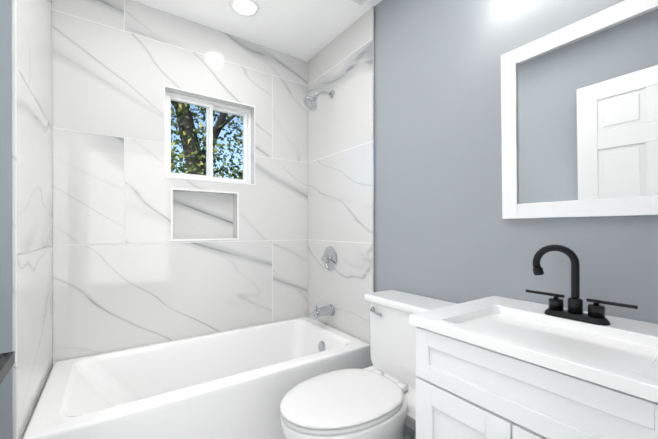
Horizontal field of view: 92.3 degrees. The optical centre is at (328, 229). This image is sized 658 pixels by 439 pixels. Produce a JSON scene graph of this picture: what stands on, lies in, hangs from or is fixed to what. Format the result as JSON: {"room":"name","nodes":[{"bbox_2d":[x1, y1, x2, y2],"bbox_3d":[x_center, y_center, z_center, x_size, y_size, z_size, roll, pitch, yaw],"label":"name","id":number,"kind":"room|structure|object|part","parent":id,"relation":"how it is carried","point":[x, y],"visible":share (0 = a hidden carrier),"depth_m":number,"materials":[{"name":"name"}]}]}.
{"room":"bathroom","nodes":[
{"label":"bathroom","id":0,"kind":"room"},
{"bbox_2d":[0,0,11,438],"bbox_3d":[-1.254,-0.119,1.317,0.046,2.430,0.780,0,0,-35],"label":"wall","id":1,"kind":"structure","parent":0,"point":[5,239],"depth_m":1.00,"materials":[{"name":"grey paint"}]},
{"bbox_2d":[11,0,17,438],"bbox_3d":[-1.012,-0.118,1.016,0.012,2.430,0.014,0,0,-35],"label":"trim","id":2,"kind":"structure","parent":1,"relation":"attached to","point":[14,211],"depth_m":1.01,"materials":[{"name":"stone"}]},
{"bbox_2d":[17,0,52,438],"bbox_3d":[-1.222,-0.307,1.327,0.001,2.055,0.760,0,0,-35],"label":"wall tiles","id":3,"kind":"structure","parent":1,"relation":"attached to","point":[34,169],"depth_m":1.25,"materials":[{"name":"tile"}]},
{"bbox_2d":[0,351,14,383],"bbox_3d":[-0.430,0.075,0.245,0.145,2.023,0.825,0,0,-35],"label":"countertop","id":4,"kind":"structure","parent":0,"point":[7,360],"depth_m":0.54,"materials":[{"name":"grey stone"}]},
{"bbox_2d":[52,87,253,366],"bbox_3d":[-0.876,-0.121,2.143,1.886,2.430,0.190,0,0,-35],"label":"wall","id":5,"kind":"structure","parent":0,"point":[203,215],"depth_m":2.16,"materials":[{"name":"tile"}]},
{"bbox_2d":[52,0,307,364],"bbox_3d":[-0.803,-0.308,2.078,1.540,2.055,0.001,0,0,-35],"label":"wall tiles","id":6,"kind":"structure","parent":5,"relation":"attached to","point":[127,273],"depth_m":1.90,"materials":[{"name":"tile"}]},
{"bbox_2d":[165,91,250,183],"bbox_3d":[-0.826,-0.601,2.180,0.568,0.548,0.073,0,0,-35],"label":"window","id":7,"kind":"structure","parent":5,"relation":"in","point":[207,140],"depth_m":2.15,"materials":[{"name":"white plastic"}]},
{"bbox_2d":[164,85,254,240],"bbox_3d":[-0.770,-0.406,2.099,0.586,0.955,0.005,0,0,-35],"label":"trim","id":8,"kind":"structure","parent":5,"relation":"in","point":[237,193],"depth_m":2.06,"materials":[{"name":"white ceramic"}]},
{"bbox_2d":[133,0,381,61],"bbox_3d":[0.043,-1.407,0.255,2.836,0.150,4.557,0,0,-35],"label":"ceiling","id":9,"kind":"structure","parent":0,"point":[306,30],"depth_m":2.01,"materials":[{"name":"white paint"}]},
{"bbox_2d":[229,0,259,16],"bbox_3d":[-0.504,-1.331,1.887,0.176,0.009,0.176,0,0,-35],"label":"recessed light","id":10,"kind":"object","parent":9,"relation":"in","point":[247,8],"visible":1,"depth_m":1.89,"materials":[{"name":"white paint"}]},
{"bbox_2d":[351,0,366,4],"bbox_3d":[0.157,-1.325,1.678,0.280,0.020,0.280,0,0,-35],"label":"ceiling vent","id":11,"kind":"object","parent":9,"relation":"in","point":[360,2],"visible":1,"depth_m":1.82,"materials":[{"name":"white paint"}]},
{"bbox_2d":[372,0,657,438],"bbox_3d":[1.052,-0.118,0.887,0.140,2.430,4.447,0,0,-35],"label":"wall","id":12,"kind":"structure","parent":0,"point":[444,231],"depth_m":1.40,"materials":[{"name":"grey paint"}]},
{"bbox_2d":[308,7,372,343],"bbox_3d":[0.047,-0.309,2.202,0.001,2.055,0.760,0,0,-35],"label":"wall tiles","id":13,"kind":"structure","parent":12,"relation":"attached to","point":[340,172],"depth_m":2.13,"materials":[{"name":"tile"}]},
{"bbox_2d":[303,90,334,110],"bbox_3d":[-0.072,-0.900,2.175,0.224,0.172,0.108,0,0,-35],"label":"shower head","id":14,"kind":"object","parent":13,"relation":"attached to","point":[310,103],"visible":1,"depth_m":2.14},
{"bbox_2d":[311,304,334,319],"bbox_3d":[-0.049,0.566,2.201,0.160,0.095,0.080,0,0,-35],"label":"tub spout","id":15,"kind":"object","parent":13,"relation":"attached to","point":[317,313],"visible":1,"depth_m":2.17,"materials":[{"name":"silver metal"}]},
{"bbox_2d":[321,246,337,270],"bbox_3d":[-0.022,0.207,2.235,0.075,0.176,0.176,0,0,-35],"label":"shower valve","id":16,"kind":"object","parent":13,"relation":"attached to","point":[329,259],"visible":1,"depth_m":2.22,"materials":[{"name":"silver metal"}]},
{"bbox_2d":[373,6,374,291],"bbox_3d":[0.268,-0.120,1.889,0.012,2.430,0.012,0,0,-35],"label":"trim","id":17,"kind":"structure","parent":12,"relation":"attached to","point":[373,148],"depth_m":1.88,"materials":[{"name":"silver metal"}]},
{"bbox_2d":[501,0,657,218],"bbox_3d":[0.844,-0.364,1.031,0.035,0.643,0.542,0,0,-35],"label":"mirror","id":18,"kind":"object","parent":12,"relation":"attached to","point":[579,114],"visible":0.98,"depth_m":1.03,"materials":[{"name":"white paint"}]},
{"bbox_3d":[0.043,1.158,0.260,2.835,0.120,4.557,0,0,-35],"label":"floor","id":19,"kind":"structure","parent":0,"visible":0},
{"bbox_2d":[22,317,371,438],"bbox_3d":[-0.587,0.890,1.766,1.534,0.410,0.757,0,0,-35],"label":"bathtub","id":20,"kind":"object","parent":19,"relation":"on","point":[240,383],"visible":0.81,"depth_m":1.58,"materials":[{"name":"white ceramic"}]},
{"bbox_2d":[280,290,456,438],"bbox_3d":[0.160,0.714,1.356,0.781,0.764,0.455,0,0,-35],"label":"toilet","id":21,"kind":"object","parent":19,"relation":"on","point":[377,400],"visible":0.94,"depth_m":1.30,"materials":[{"name":"white ceramic"}]},
{"bbox_3d":[0.063,0.677,1.289,0.545,0.041,0.388,0,0,-35],"label":"seat lid","id":22,"kind":"part","parent":21,"relation":"part of","materials":[{"name":"white plastic"}]},
{"bbox_3d":[0.230,0.406,1.567,0.028,0.030,0.090,0,0,-35],"label":"flush lever","id":23,"kind":"part","parent":21,"relation":"part of","materials":[{"name":"silver metal"}]},
{"bbox_3d":[0.398,0.535,1.520,0.195,0.336,0.430,0,0,-35],"label":"tank","id":24,"kind":"part","parent":21,"relation":"part of","materials":[{"name":"white ceramic"}]},
{"bbox_3d":[0.391,0.349,1.515,0.219,0.036,0.455,0,0,-35],"label":"tank lid","id":25,"kind":"part","parent":21,"relation":"part of","materials":[{"name":"white ceramic"}]},
{"bbox_2d":[409,244,657,438],"bbox_3d":[0.634,0.572,0.896,0.534,1.050,0.615,0,0,-35],"label":"bathroom vanity","id":26,"kind":"object","parent":19,"relation":"on","point":[494,367],"visible":1,"depth_m":0.82,"materials":[{"name":"white paint"}]},
{"bbox_2d":[526,244,637,325],"bbox_3d":[0.743,0.159,0.959,0.083,0.225,0.278,0,0,-35],"label":"faucet","id":27,"kind":"object","parent":26,"relation":"on","point":[575,316],"depth_m":0.96,"materials":[{"name":"black metal"}]}
]}

